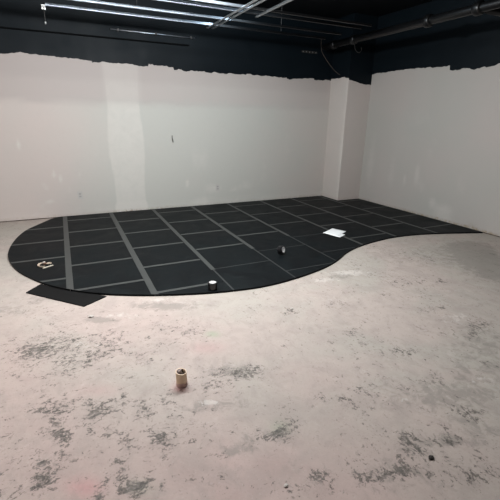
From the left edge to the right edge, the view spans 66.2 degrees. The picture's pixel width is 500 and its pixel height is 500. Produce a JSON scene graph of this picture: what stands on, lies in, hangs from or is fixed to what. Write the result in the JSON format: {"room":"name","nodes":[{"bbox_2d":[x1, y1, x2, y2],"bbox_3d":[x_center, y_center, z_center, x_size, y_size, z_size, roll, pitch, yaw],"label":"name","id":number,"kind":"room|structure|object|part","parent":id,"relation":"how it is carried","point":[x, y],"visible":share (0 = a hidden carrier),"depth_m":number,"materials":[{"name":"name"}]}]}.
{"room":"unfinished commercial room","nodes":[
{"label":"unfinished commercial room","id":0,"kind":"room"},
{"bbox_2d":[0,0,335,221],"bbox_3d":[-3.455,-1.917,5.081,12.276,3.120,0.132,-8,21,-24],"label":"wall","id":1,"kind":"structure","parent":0,"point":[245,112],"depth_m":5.90,"materials":[{"name":"paint"}]},
{"bbox_2d":[1,217,55,221],"bbox_3d":[-3.477,-0.439,5.596,12.289,0.020,0.099,-8,21,-24],"label":"trim","id":2,"kind":"structure","parent":1,"relation":"attached to","point":[51,217],"depth_m":5.64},
{"bbox_2d":[77,191,82,198],"bbox_3d":[-2.577,-0.832,5.822,0.070,0.114,0.008,-8,21,-24],"label":"wall outlet","id":3,"kind":"object","parent":1,"relation":"attached to","point":[80,195],"visible":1,"depth_m":5.82,"materials":[{"name":"white plastic"}]},
{"bbox_2d":[0,26,188,45],"bbox_3d":[-4.940,-2.554,4.015,8.877,0.016,0.033,-8,21,-24],"label":"trim","id":4,"kind":"structure","parent":1,"relation":"attached to","point":[0,26],"depth_m":5.25,"materials":[{"name":"black metal"}]},
{"bbox_2d":[110,28,194,38],"bbox_3d":[-1.387,-3.146,5.584,1.221,0.030,0.038,-8,21,-24],"label":"conduit","id":5,"kind":"object","parent":1,"relation":"attached to","point":[117,29],"visible":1,"depth_m":5.56,"materials":[{"name":"grey metal"}]},
{"bbox_2d":[302,50,316,53],"bbox_3d":[1.043,-3.460,6.709,0.320,0.036,0.008,-8,21,-24],"label":"strap","id":6,"kind":"object","parent":1,"relation":"attached to","point":[303,51],"visible":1,"depth_m":6.71,"materials":[{"name":"metal"}]},
{"bbox_2d":[0,218,499,499],"bbox_3d":[-0.329,1.790,-0.684,12.682,0.001,14.998,-8,21,-24],"label":"floor","id":7,"kind":"structure","parent":0,"point":[385,359],"depth_m":2.25,"materials":[{"name":"concrete"}]},
{"bbox_2d":[26,284,106,306],"bbox_3d":[-1.608,0.389,3.308,0.719,0.008,0.218,7,20,18],"label":"board","id":8,"kind":"object","parent":7,"relation":"on","point":[75,298],"visible":1,"depth_m":3.29,"materials":[{"name":"black rubber"}]},
{"bbox_2d":[176,368,187,387],"bbox_3d":[-0.396,0.733,2.220,0.066,0.105,0.065,-8,21,-24],"label":"pipe stub","id":9,"kind":"object","parent":7,"relation":"on","point":[181,373],"visible":1,"depth_m":2.20,"materials":[{"name":"beige plastic"}]},
{"bbox_2d":[8,196,482,295],"bbox_3d":[0.049,-0.275,5.305,5.874,0.020,3.454,-8,21,-24],"label":"floor mat","id":10,"kind":"object","parent":7,"relation":"on","point":[176,251],"visible":0.98,"depth_m":4.68,"materials":[{"name":"black rubber"}]},
{"bbox_3d":[-2.392,0.016,4.333,0.594,0.018,0.644,-8,21,-24],"label":"panel","id":11,"kind":"part","parent":10,"relation":"part of","materials":[{"name":"black rubber"}]},
{"bbox_3d":[-2.666,-0.179,4.886,0.590,0.018,0.644,-8,21,-24],"label":"panel","id":12,"kind":"part","parent":10,"relation":"part of","materials":[{"name":"black rubber"}]},
{"bbox_3d":[-2.087,0.207,3.794,0.533,0.018,0.644,-8,21,-24],"label":"panel","id":13,"kind":"part","parent":10,"relation":"part of","materials":[{"name":"black rubber"}]},
{"bbox_3d":[-2.887,-0.379,5.455,0.473,0.018,0.627,-8,21,-24],"label":"panel","id":14,"kind":"part","parent":10,"relation":"part of","materials":[{"name":"black rubber"}]},
{"bbox_3d":[-1.755,0.328,3.460,0.236,0.018,0.276,-8,21,-24],"label":"panel","id":15,"kind":"part","parent":10,"relation":"part of","materials":[{"name":"black rubber"}]},
{"bbox_3d":[-2.443,-0.499,5.826,0.657,0.018,0.301,-8,21,-24],"label":"panel","id":16,"kind":"part","parent":10,"relation":"part of","materials":[{"name":"black rubber"}]},
{"bbox_3d":[-2.240,-0.356,5.421,0.657,0.018,0.644,-8,21,-24],"label":"panel","id":17,"kind":"part","parent":10,"relation":"part of","materials":[{"name":"black rubber"}]},
{"bbox_3d":[-1.963,-0.161,4.869,0.657,0.018,0.644,-8,21,-24],"label":"panel","id":18,"kind":"part","parent":10,"relation":"part of","materials":[{"name":"black rubber"}]},
{"bbox_3d":[-1.686,0.034,4.317,0.657,0.018,0.644,-8,21,-24],"label":"panel","id":19,"kind":"part","parent":10,"relation":"part of","materials":[{"name":"black rubber"}]},
{"bbox_3d":[-1.410,0.229,3.765,0.657,0.018,0.644,-8,21,-24],"label":"panel","id":20,"kind":"part","parent":10,"relation":"part of","materials":[{"name":"black rubber"}]},
{"bbox_3d":[-1.174,0.377,3.347,0.609,0.018,0.352,-8,21,-24],"label":"panel","id":21,"kind":"part","parent":10,"relation":"part of","materials":[{"name":"black rubber"}]},
{"bbox_3d":[-1.777,-0.532,5.957,0.657,0.018,0.627,-8,21,-24],"label":"panel","id":22,"kind":"part","parent":10,"relation":"part of","materials":[{"name":"black rubber"}]},
{"bbox_3d":[-1.504,-0.340,5.412,0.657,0.018,0.644,-8,21,-24],"label":"panel","id":23,"kind":"part","parent":10,"relation":"part of","materials":[{"name":"black rubber"}]},
{"bbox_3d":[-1.227,-0.144,4.861,0.657,0.018,0.644,-8,21,-24],"label":"panel","id":24,"kind":"part","parent":10,"relation":"part of","materials":[{"name":"black rubber"}]},
{"bbox_3d":[-0.950,0.051,4.309,0.657,0.018,0.644,-8,21,-24],"label":"panel","id":25,"kind":"part","parent":10,"relation":"part of","materials":[{"name":"black rubber"}]},
{"bbox_3d":[-1.250,-0.663,6.367,0.657,0.018,0.301,-8,21,-24],"label":"panel","id":26,"kind":"part","parent":10,"relation":"part of","materials":[{"name":"black rubber"}]},
{"bbox_3d":[-1.047,-0.520,5.961,0.657,0.018,0.644,-8,21,-24],"label":"panel","id":27,"kind":"part","parent":10,"relation":"part of","materials":[{"name":"black rubber"}]},
{"bbox_3d":[-0.673,0.245,3.757,0.657,0.018,0.644,-8,21,-24],"label":"panel","id":28,"kind":"part","parent":10,"relation":"part of","materials":[{"name":"black rubber"}]},
{"bbox_3d":[-0.490,0.375,3.390,0.657,0.018,0.209,-8,21,-24],"label":"panel","id":29,"kind":"part","parent":10,"relation":"part of","materials":[{"name":"black rubber"}]},
{"bbox_3d":[-0.770,-0.325,5.409,0.657,0.018,0.644,-8,21,-24],"label":"panel","id":30,"kind":"part","parent":10,"relation":"part of","materials":[{"name":"black rubber"}]},
{"bbox_2d":[208,281,216,290],"bbox_3d":[-0.335,0.318,3.430,0.084,0.066,0.084,-8,21,-24],"label":"tape roll","id":31,"kind":"object","parent":10,"relation":"on","point":[212,285],"visible":1,"depth_m":3.40,"materials":[{"name":"plastic"}]},
{"bbox_3d":[-0.493,-0.130,4.857,0.657,0.018,0.644,-8,21,-24],"label":"panel","id":32,"kind":"part","parent":10,"relation":"part of","materials":[{"name":"black rubber"}]},
{"bbox_3d":[-0.584,-0.696,6.497,0.657,0.018,0.627,-8,21,-24],"label":"panel","id":33,"kind":"part","parent":10,"relation":"part of","materials":[{"name":"black rubber"}]},
{"bbox_3d":[-0.310,-0.504,5.952,0.657,0.018,0.644,-8,21,-24],"label":"panel","id":34,"kind":"part","parent":10,"relation":"part of","materials":[{"name":"black rubber"}]},
{"bbox_3d":[-0.216,0.065,4.305,0.657,0.018,0.644,-8,21,-24],"label":"panel","id":35,"kind":"part","parent":10,"relation":"part of","materials":[{"name":"black rubber"}]},
{"bbox_3d":[-0.057,-0.828,6.907,0.657,0.018,0.301,-8,21,-24],"label":"panel","id":36,"kind":"part","parent":10,"relation":"part of","materials":[{"name":"black rubber"}]},
{"bbox_3d":[-0.034,-0.309,5.401,0.657,0.018,0.644,-8,21,-24],"label":"panel","id":37,"kind":"part","parent":10,"relation":"part of","materials":[{"name":"black rubber"}]},
{"bbox_3d":[0.042,0.247,3.789,0.657,0.018,0.560,-8,21,-24],"label":"panel","id":38,"kind":"part","parent":10,"relation":"part of","materials":[{"name":"black rubber"}]},
{"bbox_3d":[0.147,-0.684,6.501,0.657,0.018,0.644,-8,21,-24],"label":"panel","id":39,"kind":"part","parent":10,"relation":"part of","materials":[{"name":"black rubber"}]},
{"bbox_3d":[0.243,-0.114,4.849,0.657,0.018,0.644,-8,21,-24],"label":"panel","id":40,"kind":"part","parent":10,"relation":"part of","materials":[{"name":"black rubber"}]},
{"bbox_3d":[0.423,-0.490,5.949,0.657,0.018,0.644,-8,21,-24],"label":"panel","id":41,"kind":"part","parent":10,"relation":"part of","materials":[{"name":"black rubber"}]},
{"bbox_2d":[277,246,284,253],"bbox_3d":[0.353,-0.003,4.342,0.076,0.099,0.090,14,23,33],"label":"tape roll","id":42,"kind":"object","parent":10,"relation":"on","point":[280,249],"visible":1,"depth_m":4.32,"materials":[{"name":"black plastic"}]},
{"bbox_3d":[0.610,-0.861,7.037,0.657,0.018,0.627,-8,21,-24],"label":"panel","id":43,"kind":"part","parent":10,"relation":"part of","materials":[{"name":"black rubber"}]},
{"bbox_3d":[0.520,0.081,4.297,0.657,0.018,0.644,-8,21,-24],"label":"panel","id":44,"kind":"part","parent":10,"relation":"part of","materials":[{"name":"black rubber"}]},
{"bbox_3d":[0.700,-0.295,5.397,0.657,0.018,0.644,-8,21,-24],"label":"panel","id":45,"kind":"part","parent":10,"relation":"part of","materials":[{"name":"black rubber"}]},
{"bbox_3d":[0.883,-0.668,6.493,0.657,0.018,0.644,-8,21,-24],"label":"panel","id":46,"kind":"part","parent":10,"relation":"part of","materials":[{"name":"black rubber"}]},
{"bbox_3d":[1.137,-0.992,7.447,0.657,0.018,0.301,-8,21,-24],"label":"panel","id":47,"kind":"part","parent":10,"relation":"part of","materials":[{"name":"black rubber"}]},
{"bbox_3d":[0.663,0.212,3.924,0.579,0.018,0.186,-8,21,-24],"label":"panel","id":48,"kind":"part","parent":10,"relation":"part of","materials":[{"name":"black rubber"}]},
{"bbox_3d":[1.340,-0.849,7.041,0.657,0.018,0.644,-8,21,-24],"label":"panel","id":49,"kind":"part","parent":10,"relation":"part of","materials":[{"name":"black rubber"}]},
{"bbox_3d":[1.159,-0.473,5.941,0.657,0.018,0.644,-8,21,-24],"label":"panel","id":50,"kind":"part","parent":10,"relation":"part of","materials":[{"name":"black rubber"}]},
{"bbox_3d":[0.977,-0.100,4.845,0.657,0.018,0.644,-8,21,-24],"label":"panel","id":51,"kind":"part","parent":10,"relation":"part of","materials":[{"name":"black rubber"}]},
{"bbox_2d":[324,228,345,235],"bbox_3d":[1.161,-0.248,5.240,0.219,0.004,0.308,15,23,34],"label":"paper sheet","id":52,"kind":"object","parent":10,"relation":"on","point":[332,231],"visible":1,"depth_m":5.22,"materials":[{"name":"white paper"}]},
{"bbox_3d":[1.109,0.050,4.417,0.508,0.018,0.284,-8,21,-24],"label":"panel","id":53,"kind":"part","parent":10,"relation":"part of","materials":[{"name":"black rubber"}]},
{"bbox_3d":[1.776,-1.022,7.565,0.597,0.018,0.627,-8,21,-24],"label":"panel","id":54,"kind":"part","parent":10,"relation":"part of","materials":[{"name":"black rubber"}]},
{"bbox_3d":[1.617,-0.654,6.489,0.657,0.018,0.644,-8,21,-24],"label":"panel","id":55,"kind":"part","parent":10,"relation":"part of","materials":[{"name":"black rubber"}]},
{"bbox_3d":[1.436,-0.279,5.389,0.657,0.018,0.644,-8,21,-24],"label":"panel","id":56,"kind":"part","parent":10,"relation":"part of","materials":[{"name":"black rubber"}]},
{"bbox_3d":[2.057,-0.830,7.024,0.615,0.018,0.644,-8,21,-24],"label":"panel","id":57,"kind":"part","parent":10,"relation":"part of","materials":[{"name":"black rubber"}]},
{"bbox_3d":[1.633,-0.140,4.996,0.657,0.018,0.271,-8,21,-24],"label":"panel","id":58,"kind":"part","parent":10,"relation":"part of","materials":[{"name":"black rubber"}]},
{"bbox_3d":[1.893,-0.459,5.937,0.657,0.018,0.644,-8,21,-24],"label":"panel","id":59,"kind":"part","parent":10,"relation":"part of","materials":[{"name":"black rubber"}]},
{"bbox_3d":[2.341,-0.636,6.476,0.632,0.018,0.644,-8,21,-24],"label":"panel","id":60,"kind":"part","parent":10,"relation":"part of","materials":[{"name":"black rubber"}]},
{"bbox_3d":[2.157,-0.273,5.411,0.657,0.018,0.583,-8,21,-24],"label":"panel","id":61,"kind":"part","parent":10,"relation":"part of","materials":[{"name":"black rubber"}]},
{"bbox_3d":[2.626,-0.443,5.927,0.649,0.018,0.644,-8,21,-24],"label":"panel","id":62,"kind":"part","parent":10,"relation":"part of","materials":[{"name":"black rubber"}]},
{"bbox_3d":[2.869,-0.274,5.451,0.657,0.018,0.470,-8,21,-24],"label":"panel","id":63,"kind":"part","parent":10,"relation":"part of","materials":[{"name":"black rubber"}]},
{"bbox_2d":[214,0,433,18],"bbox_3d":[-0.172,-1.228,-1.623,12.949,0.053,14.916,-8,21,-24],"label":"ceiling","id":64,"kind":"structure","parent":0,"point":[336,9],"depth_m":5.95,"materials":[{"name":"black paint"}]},
{"bbox_2d":[45,2,325,38],"bbox_3d":[-0.572,-3.243,5.051,3.854,0.495,0.026,-8,21,-24],"label":"rail","id":65,"kind":"object","parent":64,"relation":"hanging from","point":[46,3],"visible":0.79,"depth_m":4.93,"materials":[{"name":"grey metal"}]},
{"bbox_2d":[72,0,341,34],"bbox_3d":[-3.529,-2.698,3.313,10.758,0.495,0.033,-8,21,-24],"label":"rail","id":66,"kind":"object","parent":64,"relation":"hanging from","point":[87,1],"visible":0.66,"depth_m":4.69,"materials":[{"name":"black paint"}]},
{"bbox_2d":[156,0,362,28],"bbox_3d":[-3.337,-2.562,2.930,10.758,0.495,0.026,-8,21,-24],"label":"rail","id":67,"kind":"object","parent":64,"relation":"hanging from","point":[170,1],"visible":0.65,"depth_m":4.57,"materials":[{"name":"grey metal"}]},
{"bbox_2d":[206,0,256,27],"bbox_3d":[0.103,-2.556,3.883,0.033,0.009,3.221,-8,21,-24],"label":"rail","id":68,"kind":"object","parent":67,"relation":"attached to","point":[252,1],"visible":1,"depth_m":4.48,"materials":[{"name":"grey metal"}]},
{"bbox_2d":[211,0,264,28],"bbox_3d":[0.168,-2.565,3.912,0.033,0.009,3.221,-8,21,-24],"label":"rail","id":69,"kind":"object","parent":67,"relation":"attached to","point":[260,1],"visible":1,"depth_m":4.48,"materials":[{"name":"grey metal"}]},
{"bbox_2d":[191,0,371,26],"bbox_3d":[-3.258,-2.507,2.773,10.758,0.495,0.030,-8,21,-24],"label":"rail","id":70,"kind":"object","parent":64,"relation":"hanging from","point":[205,1],"visible":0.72,"depth_m":4.52,"materials":[{"name":"grey metal"}]},
{"bbox_2d":[255,0,292,16],"bbox_3d":[0.578,-2.467,3.634,0.033,0.020,2.336,-8,21,-24],"label":"rail","id":71,"kind":"object","parent":70,"relation":"attached to","point":[286,1],"visible":1,"depth_m":4.25,"materials":[{"name":"grey metal"}]},
{"bbox_2d":[322,0,499,52],"bbox_3d":[2.882,-2.811,4.246,1.003,0.671,5.709,-8,21,-24],"label":"ceiling pipe","id":72,"kind":"object","parent":64,"relation":"hanging from","point":[492,7],"visible":1,"depth_m":4.68,"materials":[{"name":"black metal"}]},
{"bbox_2d":[322,13,377,199],"bbox_3d":[1.818,-2.521,7.136,0.508,3.135,0.508,-8,21,-24],"label":"wall column","id":73,"kind":"structure","parent":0,"point":[349,90],"depth_m":6.95,"materials":[{"name":"paint"}]},
{"bbox_2d":[359,0,499,235],"bbox_3d":[5.301,-0.462,1.313,0.132,3.120,14.661,-8,21,-26],"label":"wall","id":74,"kind":"structure","parent":0,"point":[432,144],"depth_m":5.78,"materials":[{"name":"grey paint"}]}
]}

